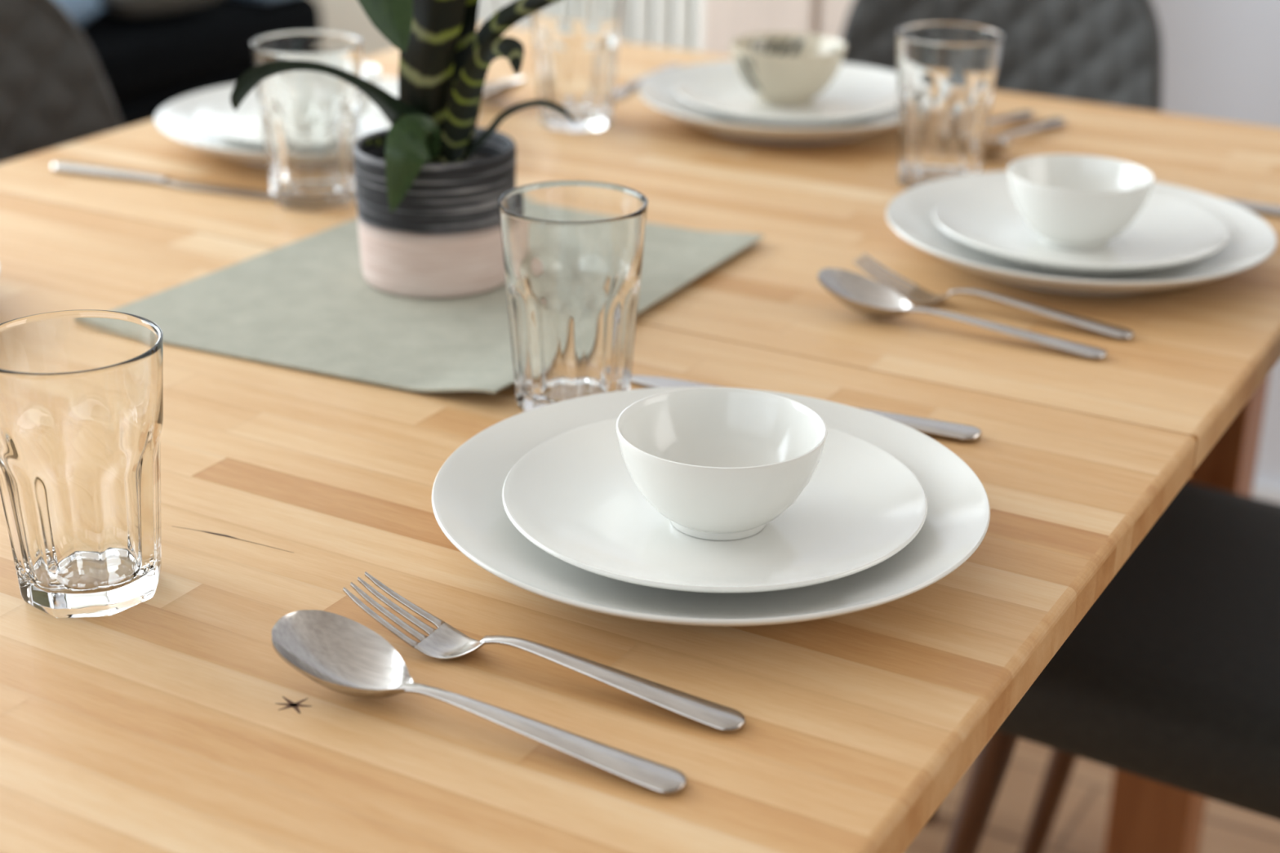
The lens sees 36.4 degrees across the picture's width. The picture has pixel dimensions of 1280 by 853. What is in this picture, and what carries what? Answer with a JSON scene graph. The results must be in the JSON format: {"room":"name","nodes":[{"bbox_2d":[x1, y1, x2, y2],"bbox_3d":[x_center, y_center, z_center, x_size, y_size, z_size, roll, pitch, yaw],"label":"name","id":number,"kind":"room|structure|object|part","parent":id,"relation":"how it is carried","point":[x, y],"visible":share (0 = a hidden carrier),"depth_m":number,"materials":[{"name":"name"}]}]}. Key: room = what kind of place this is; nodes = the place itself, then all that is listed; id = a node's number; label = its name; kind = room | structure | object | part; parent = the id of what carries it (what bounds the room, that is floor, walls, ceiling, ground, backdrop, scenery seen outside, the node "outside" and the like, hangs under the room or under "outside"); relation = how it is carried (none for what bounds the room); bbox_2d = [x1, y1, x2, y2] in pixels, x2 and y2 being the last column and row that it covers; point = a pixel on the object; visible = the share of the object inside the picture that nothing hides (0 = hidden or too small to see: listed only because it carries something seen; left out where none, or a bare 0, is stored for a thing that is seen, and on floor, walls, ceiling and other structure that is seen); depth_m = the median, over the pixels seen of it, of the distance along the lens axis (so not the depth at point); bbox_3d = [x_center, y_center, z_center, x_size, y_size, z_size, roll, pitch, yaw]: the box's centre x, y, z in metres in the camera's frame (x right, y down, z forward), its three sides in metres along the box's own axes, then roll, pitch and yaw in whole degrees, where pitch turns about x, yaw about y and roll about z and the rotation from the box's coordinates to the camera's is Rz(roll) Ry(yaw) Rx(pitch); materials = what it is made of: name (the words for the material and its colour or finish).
{"room":"dining room","nodes":[
{"label":"dining room","id":0,"kind":"room"},
{"bbox_2d":[316,0,395,57],"bbox_3d":[-0.198,-2.035,4.583,1.900,2.550,0.120,13,26,27],"label":"wall","id":1,"kind":"structure","parent":0,"point":[347,16],"depth_m":5.25,"materials":[{"name":"beige paint"}]},
{"bbox_2d":[904,737,1279,852],"bbox_3d":[-0.035,0.593,1.694,6.150,0.060,6.400,13,26,27],"label":"floor","id":2,"kind":"structure","parent":0,"point":[1080,824],"depth_m":2.06,"materials":[{"name":"laminate"}]},
{"bbox_2d":[0,0,124,164],"bbox_3d":[-0.480,0.016,1.855,0.541,0.872,0.432,13,26,27],"label":"dining chair","id":3,"kind":"object","parent":2,"relation":"on","point":[55,91],"visible":0.13,"depth_m":1.92,"materials":[{"name":"grey fabric"}]},
{"bbox_2d":[79,0,322,127],"bbox_3d":[-1.481,-0.712,3.501,0.980,0.810,1.760,13,26,27],"label":"sofa","id":4,"kind":"object","parent":2,"relation":"on","point":[148,63],"visible":0.09,"depth_m":3.66,"materials":[{"name":"black fabric"}]},
{"bbox_2d":[56,0,106,26],"bbox_3d":[-1.197,-0.790,3.425,0.347,0.225,0.400,8,24,18],"label":"cushion","id":5,"kind":"object","parent":4,"relation":"on","point":[81,11],"visible":0.14,"depth_m":3.50,"materials":[{"name":"blue fabric"}]},
{"bbox_2d":[99,0,213,15],"bbox_3d":[-0.973,-0.881,3.716,0.312,0.152,0.300,16,27,32],"label":"cushion","id":6,"kind":"object","parent":4,"relation":"on","point":[124,7],"visible":0.9,"depth_m":3.60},
{"bbox_2d":[0,22,1279,852],"bbox_3d":[-0.261,0.342,1.236,0.993,0.750,2.065,13,26,27],"label":"dining table","id":7,"kind":"object","parent":2,"relation":"on","point":[173,721],"visible":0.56,"depth_m":0.97,"materials":[{"name":"brown wood"}]},
{"bbox_2d":[0,309,163,617],"bbox_3d":[-0.253,0.018,0.880,0.082,0.122,0.082,-2,23,-6],"label":"glass tumbler","id":8,"kind":"object","parent":7,"relation":"on","point":[82,391],"visible":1,"depth_m":0.86,"materials":[{"name":"clear glass"}]},
{"bbox_2d":[51,161,271,197],"bbox_3d":[-0.372,-0.194,1.534,0.215,0.006,0.019,9,24,20],"label":"knife","id":9,"kind":"object","parent":7,"relation":"on","point":[67,166],"visible":0.96,"depth_m":1.53,"materials":[{"name":"metal"}]},
{"bbox_3d":[-0.422,-0.202,1.552,0.107,0.006,0.018,9,24,20],"label":"handle","id":10,"kind":"part","parent":9,"relation":"part of","materials":[{"name":"metal"}]},
{"bbox_3d":[-0.324,-0.185,1.517,0.112,0.002,0.019,9,24,20],"label":"blade","id":11,"kind":"part","parent":9,"relation":"part of","materials":[{"name":"metal"}]},
{"bbox_2d":[250,30,362,211],"bbox_3d":[-0.249,-0.230,1.474,0.082,0.122,0.082,6,23,11],"label":"glass tumbler","id":12,"kind":"object","parent":7,"relation":"on","point":[310,119],"visible":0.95,"depth_m":1.45,"materials":[{"name":"clear glass"}]},
{"bbox_2d":[154,78,479,166],"bbox_3d":[-0.271,-0.252,1.648,0.270,0.028,0.270,-6,24,-16],"label":"dinner plate","id":13,"kind":"object","parent":7,"relation":"on","point":[175,119],"visible":0.23,"depth_m":1.63,"materials":[{"name":"white ceramic"}]},
{"bbox_2d":[195,87,398,148],"bbox_3d":[-0.270,-0.255,1.646,0.206,0.022,0.206,6,23,13],"label":"plate","id":14,"kind":"object","parent":13,"relation":"on","point":[243,125],"visible":0.29,"depth_m":1.66,"materials":[{"name":"white ceramic"}]},
{"bbox_2d":[359,61,380,119],"bbox_3d":[-0.268,-0.274,1.638,0.101,0.050,0.101,13,26,27],"label":"bowl","id":15,"kind":"object","parent":14,"relation":"on","point":[371,73],"visible":0.1,"depth_m":1.63,"materials":[{"name":"white ceramic"}]},
{"bbox_2d":[110,217,764,393],"bbox_3d":[-0.128,-0.102,1.315,0.302,0.012,0.389,13,26,27],"label":"placemat","id":16,"kind":"object","parent":7,"relation":"on","point":[308,304],"visible":0.56,"depth_m":1.25,"materials":[{"name":"green fabric"}]},
{"bbox_2d":[230,0,576,297],"bbox_3d":[-0.153,-0.214,1.264,0.213,0.253,0.110,-14,27,-32],"label":"potted plant","id":17,"kind":"object","parent":16,"relation":"on","point":[429,185],"visible":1,"depth_m":1.26,"materials":[{"name":"green plant"}]},
{"bbox_3d":[-0.137,-0.145,1.308,0.108,0.092,0.108,13,26,27],"label":"pot","id":18,"kind":"part","parent":17,"relation":"part of","materials":[{"name":"ceramic"}]},
{"bbox_2d":[379,77,526,100],"bbox_3d":[-0.190,-0.325,1.825,0.192,0.024,0.044,13,26,27],"label":"spoon","id":19,"kind":"object","parent":7,"relation":"on","point":[506,86],"visible":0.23,"depth_m":1.78,"materials":[{"name":"metal"}]},
{"bbox_3d":[-0.217,-0.325,1.842,0.130,0.011,0.017,13,26,27],"label":"handle","id":20,"kind":"part","parent":19,"relation":"part of","materials":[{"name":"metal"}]},
{"bbox_2d":[481,77,526,100],"bbox_3d":[-0.135,-0.312,1.797,0.064,0.024,0.044,13,26,27],"label":"bowl","id":21,"kind":"object","parent":19,"relation":"on","point":[506,86],"depth_m":1.78,"materials":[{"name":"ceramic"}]},
{"bbox_2d":[271,609,687,793],"bbox_3d":[-0.067,0.110,0.790,0.192,0.024,0.044,12,25,25],"label":"spoon","id":22,"kind":"object","parent":7,"relation":"on","point":[338,653],"visible":1,"depth_m":0.82,"materials":[{"name":"metal"}]},
{"bbox_2d":[271,609,413,698],"bbox_3d":[-0.124,0.098,0.817,0.064,0.024,0.044,12,25,25],"label":"bowl","id":23,"kind":"object","parent":22,"relation":"on","point":[338,653],"depth_m":0.83,"materials":[{"name":"metal"}]},
{"bbox_3d":[-0.040,0.122,0.780,0.130,0.011,0.017,12,25,25],"label":"handle","id":24,"kind":"part","parent":22,"relation":"part of","materials":[{"name":"metal"}]},
{"bbox_2d":[482,86,499,96],"bbox_3d":[-0.213,-0.313,1.800,0.189,0.023,0.026,13,26,27],"label":"fork","id":25,"kind":"object","parent":7,"relation":"on","point":[488,91],"visible":0.06,"depth_m":1.75,"materials":[{"name":"metal"}]},
{"bbox_2d":[342,572,746,730],"bbox_3d":[-0.042,0.096,0.831,0.189,0.023,0.026,12,25,24],"label":"fork","id":26,"kind":"object","parent":7,"relation":"on","point":[446,642],"visible":1,"depth_m":0.83,"materials":[{"name":"metal"}]},
{"bbox_3d":[-0.013,0.105,0.819,0.123,0.013,0.017,12,25,24],"label":"handle","id":27,"kind":"part","parent":26,"relation":"part of","materials":[{"name":"metal"}]},
{"bbox_2d":[497,180,648,412],"bbox_3d":[-0.038,-0.068,1.094,0.082,0.122,0.082,8,24,16],"label":"glass tumbler","id":28,"kind":"object","parent":7,"relation":"on","point":[572,251],"visible":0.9,"depth_m":1.07,"materials":[{"name":"clear glass"}]},
{"bbox_2d":[530,0,622,131],"bbox_3d":[-0.056,-0.326,1.710,0.082,0.122,0.082,10,25,22],"label":"glass tumbler","id":29,"kind":"object","parent":7,"relation":"on","point":[575,42],"visible":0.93,"depth_m":1.68,"materials":[{"name":"clear glass"}]},
{"bbox_2d":[613,63,682,98],"bbox_3d":[-0.012,-0.323,1.854,0.019,0.006,0.215,12,25,25],"label":"knife","id":30,"kind":"object","parent":7,"relation":"on","point":[620,91],"visible":0.45,"depth_m":1.86,"materials":[{"name":"metal"}]},
{"bbox_3d":[-0.036,-0.305,1.812,0.019,0.002,0.112,12,25,25],"label":"blade","id":31,"kind":"part","parent":30,"relation":"part of","materials":[{"name":"metal"}]},
{"bbox_3d":[0.013,-0.341,1.898,0.018,0.006,0.107,12,25,25],"label":"handle","id":32,"kind":"part","parent":30,"relation":"part of","materials":[{"name":"metal"}]},
{"bbox_2d":[431,386,990,626],"bbox_3d":[0.034,0.043,0.955,0.270,0.028,0.270,-5,23,-13],"label":"dinner plate","id":33,"kind":"object","parent":7,"relation":"on","point":[468,507],"visible":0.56,"depth_m":0.92,"materials":[{"name":"white ceramic"}]},
{"bbox_2d":[502,417,927,593],"bbox_3d":[0.036,0.041,0.950,0.206,0.022,0.206,-20,31,-41],"label":"plate","id":34,"kind":"object","parent":33,"relation":"on","point":[575,496],"visible":0.66,"depth_m":0.94,"materials":[{"name":"white ceramic"}]},
{"bbox_2d":[615,386,826,540],"bbox_3d":[0.039,0.022,0.941,0.101,0.050,0.101,13,26,27],"label":"bowl","id":35,"kind":"object","parent":34,"relation":"on","point":[717,463],"visible":1,"depth_m":0.95,"materials":[{"name":"white ceramic"}]},
{"bbox_2d":[638,59,897,143],"bbox_3d":[0.133,-0.287,1.745,0.270,0.028,0.270,-5,23,-13],"label":"dinner plate","id":36,"kind":"object","parent":7,"relation":"on","point":[658,90],"visible":0.39,"depth_m":1.71,"materials":[{"name":"white ceramic"}]},
{"bbox_2d":[675,66,897,127],"bbox_3d":[0.134,-0.291,1.745,0.206,0.022,0.206,-20,31,-41],"label":"plate","id":37,"kind":"object","parent":36,"relation":"on","point":[851,96],"visible":0.83,"depth_m":1.75,"materials":[{"name":"white ceramic"}]},
{"bbox_2d":[729,32,846,106],"bbox_3d":[0.133,-0.319,1.758,0.104,0.052,0.104,13,26,27],"label":"patterned bowl","id":38,"kind":"object","parent":37,"relation":"on","point":[783,69],"visible":1,"depth_m":1.73,"materials":[{"name":"grey ceramic"}]},
{"bbox_2d":[631,375,981,441],"bbox_3d":[0.090,-0.013,1.118,0.215,0.006,0.019,10,25,21],"label":"knife","id":39,"kind":"object","parent":7,"relation":"on","point":[965,433],"visible":0.44,"depth_m":1.09,"materials":[{"name":"metal"}]},
{"bbox_3d":[0.043,-0.021,1.137,0.112,0.002,0.019,10,25,21],"label":"blade","id":40,"kind":"part","parent":39,"relation":"part of","materials":[{"name":"metal"}]},
{"bbox_3d":[0.139,-0.004,1.098,0.107,0.006,0.018,10,25,21],"label":"handle","id":41,"kind":"part","parent":39,"relation":"part of","materials":[{"name":"metal"}]},
{"bbox_2d":[897,22,1004,188],"bbox_3d":[0.240,-0.250,1.539,0.082,0.122,0.082,-8,24,-21],"label":"glass tumbler","id":42,"kind":"object","parent":7,"relation":"on","point":[947,72],"visible":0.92,"depth_m":1.51,"materials":[{"name":"clear glass"}]},
{"bbox_2d":[817,267,1106,358],"bbox_3d":[0.203,-0.072,1.236,0.192,0.024,0.044,12,25,25],"label":"spoon","id":43,"kind":"object","parent":7,"relation":"on","point":[863,295],"visible":1,"depth_m":1.25,"materials":[{"name":"metal"}]},
{"bbox_2d":[817,267,913,318],"bbox_3d":[0.146,-0.085,1.264,0.064,0.024,0.044,12,25,25],"label":"bowl","id":44,"kind":"object","parent":43,"relation":"on","point":[863,295],"depth_m":1.27,"materials":[{"name":"metal"}]},
{"bbox_3d":[0.230,-0.060,1.226,0.130,0.011,0.017,12,25,25],"label":"handle","id":45,"kind":"part","parent":43,"relation":"part of","materials":[{"name":"metal"}]},
{"bbox_2d":[853,253,1133,338],"bbox_3d":[0.230,-0.085,1.272,0.189,0.023,0.026,13,26,26],"label":"fork","id":46,"kind":"object","parent":7,"relation":"on","point":[917,295],"visible":1,"depth_m":1.28,"materials":[{"name":"metal"}]},
{"bbox_3d":[0.259,-0.075,1.259,0.123,0.013,0.017,13,26,26],"label":"handle","id":47,"kind":"part","parent":46,"relation":"part of","materials":[{"name":"metal"}]},
{"bbox_2d":[988,110,1035,124],"bbox_3d":[0.304,-0.266,1.707,0.026,0.023,0.189,15,27,30],"label":"fork","id":48,"kind":"object","parent":7,"relation":"on","point":[1020,114],"visible":0.37,"depth_m":1.74,"materials":[{"name":"metal"}]},
{"bbox_2d":[983,117,1066,155],"bbox_3d":[0.326,-0.258,1.683,0.044,0.024,0.192,15,27,31],"label":"spoon","id":49,"kind":"object","parent":7,"relation":"on","point":[993,146],"visible":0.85,"depth_m":1.66,"materials":[{"name":"metal"}]},
{"bbox_2d":[983,137,1011,155],"bbox_3d":[0.289,-0.238,1.634,0.044,0.024,0.064,15,27,31],"label":"bowl","id":50,"kind":"object","parent":49,"relation":"on","point":[993,146],"depth_m":1.62,"materials":[{"name":"metal"}]},
{"bbox_3d":[0.343,-0.261,1.709,0.017,0.011,0.130,15,27,31],"label":"handle","id":51,"kind":"part","parent":49,"relation":"part of","materials":[{"name":"metal"}]},
{"bbox_2d":[885,170,1276,294],"bbox_3d":[0.309,-0.132,1.383,0.270,0.028,0.270,-5,23,-13],"label":"dinner plate","id":52,"kind":"object","parent":7,"relation":"on","point":[1252,240],"visible":0.44,"depth_m":1.36,"materials":[{"name":"white ceramic"}]},
{"bbox_2d":[932,182,1229,274],"bbox_3d":[0.310,-0.136,1.383,0.206,0.022,0.206,-20,31,-41],"label":"plate","id":53,"kind":"object","parent":52,"relation":"on","point":[1167,231],"visible":0.72,"depth_m":1.38,"materials":[{"name":"white ceramic"}]},
{"bbox_2d":[1007,154,1154,250],"bbox_3d":[0.308,-0.155,1.374,0.101,0.050,0.101,13,26,27],"label":"bowl","id":54,"kind":"object","parent":53,"relation":"on","point":[1073,202],"visible":1,"depth_m":1.35,"materials":[{"name":"white ceramic"}]},
{"bbox_3d":[0.519,0.119,1.831,0.078,0.724,0.078,13,26,27],"label":"leg","id":55,"kind":"part","parent":7,"relation":"part of","materials":[{"name":"brown wood"}]},
{"bbox_2d":[1219,197,1279,216],"bbox_3d":[0.409,-0.185,1.540,0.215,0.006,0.019,13,26,27],"label":"knife","id":56,"kind":"object","parent":7,"relation":"on","point":[1262,208],"visible":0.16,"depth_m":1.50,"materials":[{"name":"metal"}]},
{"bbox_2d":[702,0,853,56],"bbox_3d":[0.271,-0.381,2.657,0.340,1.000,0.186,13,26,27],"label":"sideboard","id":57,"kind":"object","parent":2,"relation":"on","point":[724,20],"visible":0.02,"depth_m":2.54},
{"bbox_3d":[0.303,-0.344,2.546,0.158,0.940,0.016,13,26,27],"label":"door","id":58,"kind":"part","parent":57,"relation":"part of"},
{"bbox_2d":[840,0,1163,822],"bbox_3d":[0.301,-0.089,2.132,0.432,0.872,0.541,13,26,27],"label":"dining chair","id":59,"kind":"object","parent":2,"relation":"on","point":[1106,52],"visible":0.19,"depth_m":2.16,"materials":[{"name":"grey fabric"}]},
{"bbox_3d":[0.316,0.205,2.013,0.029,0.421,0.105,7,24,15],"label":"leg","id":60,"kind":"part","parent":59,"relation":"part of","materials":[{"name":"brown wood"}]},
{"bbox_3d":[0.397,-0.355,2.199,0.432,0.430,0.162,13,26,27],"label":"backrest","id":61,"kind":"part","parent":59,"relation":"part of","materials":[{"name":"grey fabric"}]},
{"bbox_2d":[943,481,1279,852],"bbox_3d":[0.477,0.178,1.502,0.541,0.872,0.432,15,26,30],"label":"dining chair","id":62,"kind":"object","parent":2,"relation":"on","point":[1171,677],"visible":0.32,"depth_m":1.41,"materials":[{"name":"grey fabric"}]},
{"bbox_3d":[0.249,0.385,1.583,0.105,0.421,0.029,9,24,18],"label":"leg","id":63,"kind":"part","parent":62,"relation":"part of","materials":[{"name":"brown wood"}]},
{"bbox_3d":[0.388,0.304,1.779,0.029,0.421,0.105,-20,30,-40],"label":"leg","id":64,"kind":"part","parent":62,"relation":"part of","materials":[{"name":"brown wood"}]},
{"bbox_2d":[1151,0,1279,487],"bbox_3d":[1.505,-0.883,1.896,3.950,2.550,0.120,13,26,27],"label":"wall","id":65,"kind":"structure","parent":0,"point":[1221,58],"depth_m":2.47,"materials":[{"name":"white paint"}]},
{"bbox_2d":[476,0,703,52],"bbox_3d":[-0.106,-0.462,2.915,0.572,0.740,0.070,13,26,27],"label":"radiator","id":66,"kind":"object","parent":65,"relation":"attached to","point":[668,24],"visible":0.02,"depth_m":2.77,"materials":[{"name":"white metal"}]},
{"bbox_2d":[1251,481,1279,503],"bbox_3d":[1.759,0.339,2.157,3.250,0.100,0.016,13,26,27],"label":"baseboard","id":67,"kind":"structure","parent":65,"relation":"attached to","point":[1266,492],"depth_m":2.61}
]}

